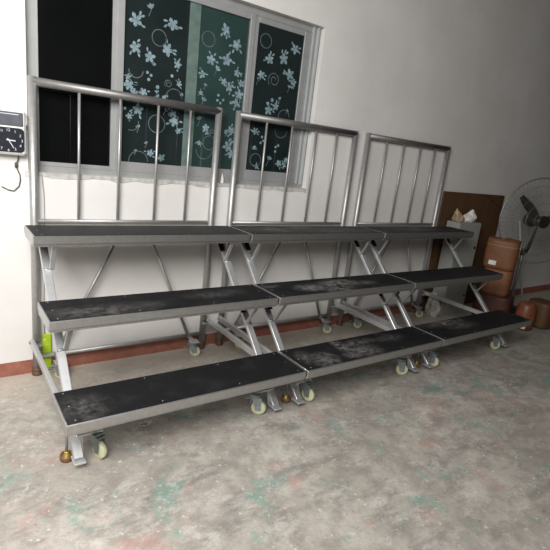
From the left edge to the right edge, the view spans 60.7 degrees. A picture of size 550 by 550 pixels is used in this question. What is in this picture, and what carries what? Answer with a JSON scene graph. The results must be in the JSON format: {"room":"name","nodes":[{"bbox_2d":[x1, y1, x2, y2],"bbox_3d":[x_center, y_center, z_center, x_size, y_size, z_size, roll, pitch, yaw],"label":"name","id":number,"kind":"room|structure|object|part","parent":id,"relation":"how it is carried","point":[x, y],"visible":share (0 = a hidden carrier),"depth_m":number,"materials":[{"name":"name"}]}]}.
{"room":"music room","nodes":[
{"label":"music room","id":0,"kind":"room"},
{"bbox_2d":[0,290,549,549],"bbox_3d":[1.445,1.350,2.100,11.800,0.100,5.965,-4,18,-35],"label":"floor","id":1,"kind":"structure","parent":0,"point":[453,454],"depth_m":2.56,"materials":[{"name":"concrete"}]},
{"bbox_2d":[41,171,51,367],"bbox_3d":[-1.488,0.004,3.048,0.060,1.333,0.018,-4,18,-35],"label":"case","id":2,"kind":"object","parent":1,"relation":"on","point":[46,338],"visible":0.72,"depth_m":3.16,"materials":[{"name":"plastic"}]},
{"bbox_3d":[-1.485,-0.118,3.015,0.019,1.080,0.006,-4,18,-35],"label":"cord","id":3,"kind":"part","parent":2,"relation":"part of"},
{"bbox_2d":[139,419,153,426],"bbox_3d":[-0.751,0.864,2.747,0.089,0.019,0.051,-4,18,-35],"label":"flake","id":4,"kind":"object","parent":1,"relation":"on","point":[149,422],"visible":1,"depth_m":2.74,"materials":[{"name":"white paper"}]},
{"bbox_2d":[24,75,305,465],"bbox_3d":[-0.660,-0.110,2.813,1.372,1.880,1.263,-4,18,-35],"label":"stage riser","id":5,"kind":"object","parent":1,"relation":"on","point":[85,411],"visible":1,"depth_m":2.75,"materials":[{"name":"metal"}]},
{"bbox_3d":[-1.496,-0.251,2.921,0.049,1.850,0.049,-4,18,-35],"label":"rail post","id":6,"kind":"part","parent":5,"relation":"part of","materials":[{"name":"silver metal"}]},
{"bbox_3d":[-1.289,0.573,2.659,0.024,0.042,1.035,-4,18,-35],"label":"arm","id":7,"kind":"part","parent":5,"relation":"part of","materials":[{"name":"metal"}]},
{"bbox_3d":[-0.973,0.915,2.326,0.056,0.012,0.077,-4,18,-35],"label":"foot plate","id":8,"kind":"part","parent":5,"relation":"part of","materials":[{"name":"metal"}]},
{"bbox_3d":[-0.990,-0.370,3.251,1.218,0.023,0.023,-4,18,-35],"label":"rail","id":9,"kind":"part","parent":5,"relation":"part of","materials":[{"name":"silver metal"}]},
{"bbox_3d":[-0.900,-1.149,3.047,1.218,0.051,0.051,-4,18,-35],"label":"rail","id":10,"kind":"part","parent":5,"relation":"part of","materials":[{"name":"silver metal"}]},
{"bbox_3d":[-0.823,-0.258,3.027,1.372,0.062,0.318,-4,18,-35],"label":"deck frame","id":11,"kind":"part","parent":5,"relation":"part of","materials":[{"name":"metal"}]},
{"bbox_3d":[-0.820,-0.283,3.021,1.358,0.017,0.303,-4,18,-35],"label":"tread panel","id":12,"kind":"part","parent":5,"relation":"part of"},
{"bbox_3d":[-0.629,0.177,2.799,1.372,0.062,0.318,-4,18,-35],"label":"deck frame","id":13,"kind":"part","parent":5,"relation":"part of","materials":[{"name":"metal"}]},
{"bbox_3d":[-0.626,0.152,2.792,1.358,0.017,0.303,-4,18,-35],"label":"tread panel","id":14,"kind":"part","parent":5,"relation":"part of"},
{"bbox_3d":[-0.459,0.618,2.604,1.372,0.062,0.318,-4,18,-35],"label":"deck frame","id":15,"kind":"part","parent":5,"relation":"part of","materials":[{"name":"metal"}]},
{"bbox_3d":[-0.456,0.593,2.598,1.358,0.017,0.303,-4,18,-35],"label":"tread panel","id":16,"kind":"part","parent":5,"relation":"part of","materials":[{"name":"black rubber"}]},
{"bbox_3d":[-0.505,-0.321,3.626,0.049,1.850,0.049,-4,18,-35],"label":"rail post","id":17,"kind":"part","parent":5,"relation":"part of","materials":[{"name":"silver metal"}]},
{"bbox_3d":[-0.248,0.499,3.401,0.024,0.042,1.035,-4,18,-35],"label":"arm","id":18,"kind":"part","parent":5,"relation":"part of","materials":[{"name":"metal"}]},
{"bbox_3d":[0.000,0.846,3.019,0.056,0.012,0.077,-4,18,-35],"label":"foot plate","id":19,"kind":"part","parent":5,"relation":"part of","materials":[{"name":"metal"}]},
{"bbox_2d":[215,110,442,404],"bbox_3d":[0.468,-0.190,3.616,1.372,1.880,1.263,-4,18,-35],"label":"stage riser","id":20,"kind":"object","parent":1,"relation":"on","point":[320,359],"visible":0.88,"depth_m":3.59,"materials":[{"name":"metal"}]},
{"bbox_3d":[-0.368,-0.331,3.723,0.049,1.850,0.049,-4,18,-35],"label":"rail post","id":21,"kind":"part","parent":20,"relation":"part of","materials":[{"name":"silver metal"}]},
{"bbox_3d":[-0.162,0.493,3.462,0.024,0.042,1.035,-4,18,-35],"label":"arm","id":22,"kind":"part","parent":20,"relation":"part of","materials":[{"name":"metal"}]},
{"bbox_3d":[0.137,-0.451,4.054,1.218,0.023,0.023,-4,18,-35],"label":"rail","id":23,"kind":"part","parent":20,"relation":"part of","materials":[{"name":"silver metal"}]},
{"bbox_3d":[0.154,0.835,3.129,0.056,0.012,0.077,-4,18,-35],"label":"foot plate","id":24,"kind":"part","parent":20,"relation":"part of","materials":[{"name":"metal"}]},
{"bbox_3d":[0.227,-1.229,3.850,1.218,0.051,0.051,-4,18,-35],"label":"rail","id":25,"kind":"part","parent":20,"relation":"part of","materials":[{"name":"silver metal"}]},
{"bbox_3d":[0.304,-0.338,3.830,1.372,0.062,0.318,-4,18,-35],"label":"deck frame","id":26,"kind":"part","parent":20,"relation":"part of","materials":[{"name":"metal"}]},
{"bbox_3d":[0.307,-0.363,3.824,1.358,0.017,0.303,-4,18,-35],"label":"tread panel","id":27,"kind":"part","parent":20,"relation":"part of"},
{"bbox_3d":[0.498,0.097,3.602,1.372,0.062,0.318,-4,18,-35],"label":"deck frame","id":28,"kind":"part","parent":20,"relation":"part of","materials":[{"name":"metal"}]},
{"bbox_3d":[0.501,0.072,3.595,1.358,0.017,0.303,-4,18,-35],"label":"tread panel","id":29,"kind":"part","parent":20,"relation":"part of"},
{"bbox_3d":[0.623,-0.401,4.429,0.049,1.850,0.049,-4,18,-35],"label":"rail post","id":30,"kind":"part","parent":20,"relation":"part of","materials":[{"name":"silver metal"}]},
{"bbox_3d":[0.668,0.538,3.407,1.372,0.062,0.318,-4,18,-35],"label":"deck frame","id":31,"kind":"part","parent":20,"relation":"part of","materials":[{"name":"metal"}]},
{"bbox_3d":[0.671,0.513,3.401,1.358,0.017,0.303,-4,18,-35],"label":"tread panel","id":32,"kind":"part","parent":20,"relation":"part of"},
{"bbox_3d":[0.879,0.419,4.204,0.024,0.042,1.035,-4,18,-35],"label":"arm","id":33,"kind":"part","parent":20,"relation":"part of","materials":[{"name":"metal"}]},
{"bbox_2d":[425,291,440,316],"bbox_3d":[1.830,0.327,5.409,0.118,0.284,0.189,1,16,-19],"label":"plastic sack","id":34,"kind":"object","parent":1,"relation":"on","point":[432,308],"visible":0.88,"depth_m":5.37,"materials":[{"name":"white plastic"}]},
{"bbox_2d":[336,133,530,367],"bbox_3d":[1.595,-0.270,4.418,1.372,1.880,1.263,-4,18,-35],"label":"stage riser","id":35,"kind":"object","parent":1,"relation":"on","point":[479,324],"visible":0.85,"depth_m":4.44,"materials":[{"name":"black textured plywood"},{"name":"aluminium"},{"name":"galvanised steel"}]},
{"bbox_3d":[0.759,-0.411,4.526,0.049,1.850,0.049,-4,18,-35],"label":"rail post","id":36,"kind":"part","parent":35,"relation":"part of","materials":[{"name":"silver metal"}]},
{"bbox_3d":[0.965,0.413,4.265,0.024,0.042,1.035,-4,18,-35],"label":"arm","id":37,"kind":"part","parent":35,"relation":"part of","materials":[{"name":"metal"}]},
{"bbox_3d":[1.264,-0.531,4.857,1.218,0.023,0.023,-4,18,-35],"label":"rail","id":38,"kind":"part","parent":35,"relation":"part of","materials":[{"name":"silver metal"}]},
{"bbox_3d":[1.354,-1.309,4.652,1.218,0.051,0.051,-4,18,-35],"label":"rail","id":39,"kind":"part","parent":35,"relation":"part of","materials":[{"name":"silver metal"}]},
{"bbox_3d":[1.434,-0.443,4.627,1.358,0.017,0.303,-4,18,-35],"label":"tread panel","id":40,"kind":"part","parent":35,"relation":"part of","materials":[{"name":"black rubber"}]},
{"bbox_3d":[1.431,-0.418,4.633,1.372,0.062,0.318,-4,18,-35],"label":"deck frame","id":41,"kind":"part","parent":35,"relation":"part of","materials":[{"name":"metal"}]},
{"bbox_3d":[1.281,0.755,3.932,0.056,0.012,0.077,-4,18,-35],"label":"foot plate","id":42,"kind":"part","parent":35,"relation":"part of","materials":[{"name":"metal"}]},
{"bbox_3d":[1.750,-0.481,5.232,0.049,1.850,0.049,-4,18,-35],"label":"rail post","id":43,"kind":"part","parent":35,"relation":"part of","materials":[{"name":"silver metal"}]},
{"bbox_3d":[1.628,-0.008,4.398,1.358,0.017,0.303,-4,18,-35],"label":"tread panel","id":44,"kind":"part","parent":35,"relation":"part of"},
{"bbox_3d":[1.625,0.017,4.404,1.372,0.062,0.318,-4,18,-35],"label":"deck frame","id":45,"kind":"part","parent":35,"relation":"part of","materials":[{"name":"metal"}]},
{"bbox_3d":[2.007,0.339,5.006,0.024,0.042,1.035,-4,18,-35],"label":"arm","id":46,"kind":"part","parent":35,"relation":"part of","materials":[{"name":"metal"}]},
{"bbox_3d":[1.795,0.458,4.210,1.372,0.062,0.318,-4,18,-35],"label":"deck frame","id":47,"kind":"part","parent":35,"relation":"part of","materials":[{"name":"metal"}]},
{"bbox_3d":[1.798,0.433,4.203,1.358,0.017,0.303,-4,18,-35],"label":"tread panel","id":48,"kind":"part","parent":35,"relation":"part of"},
{"bbox_2d":[433,220,480,314],"bbox_3d":[2.116,-0.084,5.504,0.430,1.090,0.181,-4,18,-35],"label":"base cabinet","id":49,"kind":"object","parent":1,"relation":"on","point":[466,249],"visible":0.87,"depth_m":5.41,"materials":[{"name":"grey metal"}]},
{"bbox_2d":[452,209,464,221],"bbox_3d":[2.057,-0.672,5.258,0.179,0.151,0.109,-4,18,-35],"label":"plastic wrap","id":50,"kind":"object","parent":49,"relation":"on","point":[457,217],"visible":1,"depth_m":5.23,"materials":[{"name":"beige plastic"}]},
{"bbox_2d":[463,209,476,221],"bbox_3d":[2.248,-0.682,5.391,0.217,0.144,0.121,-4,18,-35],"label":"bundle","id":51,"kind":"object","parent":49,"relation":"on","point":[470,216],"visible":0.92,"depth_m":5.35,"materials":[{"name":"white plastic"}]},
{"bbox_2d":[420,191,504,310],"bbox_3d":[2.304,-0.288,5.730,1.252,1.411,0.024,-4,18,-35],"label":"plywood board","id":52,"kind":"object","parent":1,"relation":"on","point":[487,208],"visible":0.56,"depth_m":5.64,"materials":[{"name":"brown wood"}]},
{"bbox_2d":[471,291,513,314],"bbox_3d":[2.591,0.360,5.589,0.414,0.300,0.310,19,19,40],"label":"carton","id":53,"kind":"object","parent":1,"relation":"on","point":[493,303],"visible":0.5,"depth_m":5.44,"materials":[{"name":"red cardboard"}]},
{"bbox_2d":[479,267,514,296],"bbox_3d":[2.602,0.068,5.509,0.321,0.300,0.259,17,18,34],"label":"carton","id":54,"kind":"object","parent":53,"relation":"on","point":[501,288],"visible":0.68,"depth_m":5.39,"materials":[{"name":"brown cardboard"}]},
{"bbox_2d":[482,236,520,271],"bbox_3d":[2.631,-0.255,5.449,0.352,0.352,0.264,16,17,32],"label":"carton","id":55,"kind":"object","parent":54,"relation":"on","point":[500,253],"visible":1,"depth_m":5.34,"materials":[{"name":"brown cardboard"}]},
{"bbox_2d":[519,220,522,297],"bbox_3d":[3.396,-0.204,6.482,0.411,1.097,0.028,1,16,-20],"label":"pipe","id":56,"kind":"object","parent":1,"relation":"on","point":[521,278],"visible":0.69,"depth_m":6.54,"materials":[{"name":"grey metal"}]},
{"bbox_2d":[498,178,549,313],"bbox_3d":[3.109,-0.362,5.825,1.026,1.683,0.481,5,15,-5],"label":"pedestal fan","id":57,"kind":"object","parent":1,"relation":"on","point":[532,219],"visible":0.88,"depth_m":5.58,"materials":[{"name":"metal"}]},
{"bbox_3d":[3.143,-0.668,5.725,0.160,0.158,0.213,5,15,-7],"label":"motor","id":58,"kind":"part","parent":57,"relation":"part of","materials":[{"name":"black plastic"}]},
{"bbox_3d":[3.007,-0.800,5.545,0.289,0.269,0.054,6,15,-1],"label":"blade","id":59,"kind":"part","parent":57,"relation":"part of","materials":[{"name":"black plastic"}]},
{"bbox_3d":[3.089,-0.425,5.633,0.129,0.348,0.029,-2,17,-29],"label":"blade","id":60,"kind":"part","parent":57,"relation":"part of","materials":[{"name":"grey plastic"}]},
{"bbox_2d":[515,301,536,330],"bbox_3d":[2.818,0.454,5.300,0.220,0.315,0.204,-4,18,-35],"label":"jar","id":61,"kind":"object","parent":1,"relation":"on","point":[526,309],"visible":0.73,"depth_m":5.22,"materials":[{"name":"brown ceramic"}]},
{"bbox_2d":[529,298,549,329],"bbox_3d":[3.096,0.448,5.476,0.254,0.300,0.274,-4,18,-35],"label":"carton","id":62,"kind":"object","parent":1,"relation":"on","point":[542,317],"visible":0.6,"depth_m":5.37,"materials":[{"name":"brown cardboard"}]},
{"bbox_2d":[0,0,549,363],"bbox_3d":[-0.044,-1.487,3.734,11.600,4.200,0.200,-4,18,-35],"label":"wall","id":63,"kind":"structure","parent":0,"point":[471,77],"depth_m":4.22,"materials":[{"name":"white paint"}]},
{"bbox_2d":[0,108,26,190],"bbox_3d":[-1.557,-0.716,2.709,0.233,0.470,0.076,-4,18,-35],"label":"wall clock","id":64,"kind":"object","parent":63,"relation":"attached to","point":[13,123],"visible":1,"depth_m":2.68,"materials":[{"name":"white plastic"}]},
{"bbox_3d":[-1.561,-0.603,2.776,0.104,0.217,0.026,-4,18,-35],"label":"power cord","id":65,"kind":"part","parent":64,"relation":"part of","materials":[{"name":"grey plastic"}]},
{"bbox_3d":[-1.526,-0.882,2.634,0.199,0.076,0.006,-4,18,-35],"label":"display panel","id":66,"kind":"part","parent":64,"relation":"part of","materials":[{"name":"grey plastic"}]},
{"bbox_2d":[25,171,305,192],"bbox_3d":[-0.632,-0.677,3.482,2.187,0.042,0.056,-4,18,-35],"label":"trim","id":67,"kind":"structure","parent":63,"relation":"attached to","point":[53,175],"depth_m":3.28,"materials":[{"name":"paint"}]},
{"bbox_2d":[25,0,321,187],"bbox_3d":[-0.581,-1.328,3.354,2.177,1.294,0.082,-4,18,-35],"label":"window","id":68,"kind":"structure","parent":63,"relation":"in","point":[230,55],"depth_m":3.25,"materials":[{"name":"metal"}]},
{"bbox_3d":[-1.227,-1.264,2.896,0.425,1.130,0.005,-4,18,-35],"label":"glass pane","id":69,"kind":"part","parent":68,"relation":"part of","materials":[{"name":"black glass"}]},
{"bbox_3d":[-1.233,-1.270,2.891,0.515,1.197,0.030,-4,18,-35],"label":"sash","id":70,"kind":"part","parent":68,"relation":"part of","materials":[{"name":"metal"}]},
{"bbox_3d":[-0.829,-1.296,3.170,0.488,1.197,0.030,-4,18,-35],"label":"sash","id":71,"kind":"part","parent":68,"relation":"part of","materials":[{"name":"metal"}]},
{"bbox_3d":[-0.813,-1.312,3.184,0.443,1.090,0.005,-4,18,-35],"label":"glass pane","id":72,"kind":"part","parent":68,"relation":"part of","materials":[{"name":"glass"}]},
{"bbox_3d":[-0.420,-1.325,3.461,0.517,1.197,0.030,-4,18,-35],"label":"sash","id":73,"kind":"part","parent":68,"relation":"part of","materials":[{"name":"metal"}]},
{"bbox_3d":[-0.406,-1.344,3.473,0.397,1.085,0.005,-4,18,-35],"label":"glass pane","id":74,"kind":"part","parent":68,"relation":"part of","materials":[{"name":"green glass"}]},
{"bbox_3d":[-0.004,-1.377,3.758,0.436,1.075,0.005,-4,18,-35],"label":"glass pane","id":75,"kind":"part","parent":68,"relation":"part of","materials":[{"name":"glass"}]},
{"bbox_3d":[0.006,-1.358,3.773,0.548,1.197,0.030,-4,18,-35],"label":"sash","id":76,"kind":"part","parent":68,"relation":"part of","materials":[{"name":"metal"}]},
{"bbox_2d":[0,284,549,377],"bbox_3d":[-0.217,0.511,4.177,11.600,0.097,0.013,-4,18,-35],"label":"baseboard","id":77,"kind":"structure","parent":63,"relation":"attached to","point":[19,367],"depth_m":3.70,"materials":[{"name":"red paint"}]}
]}

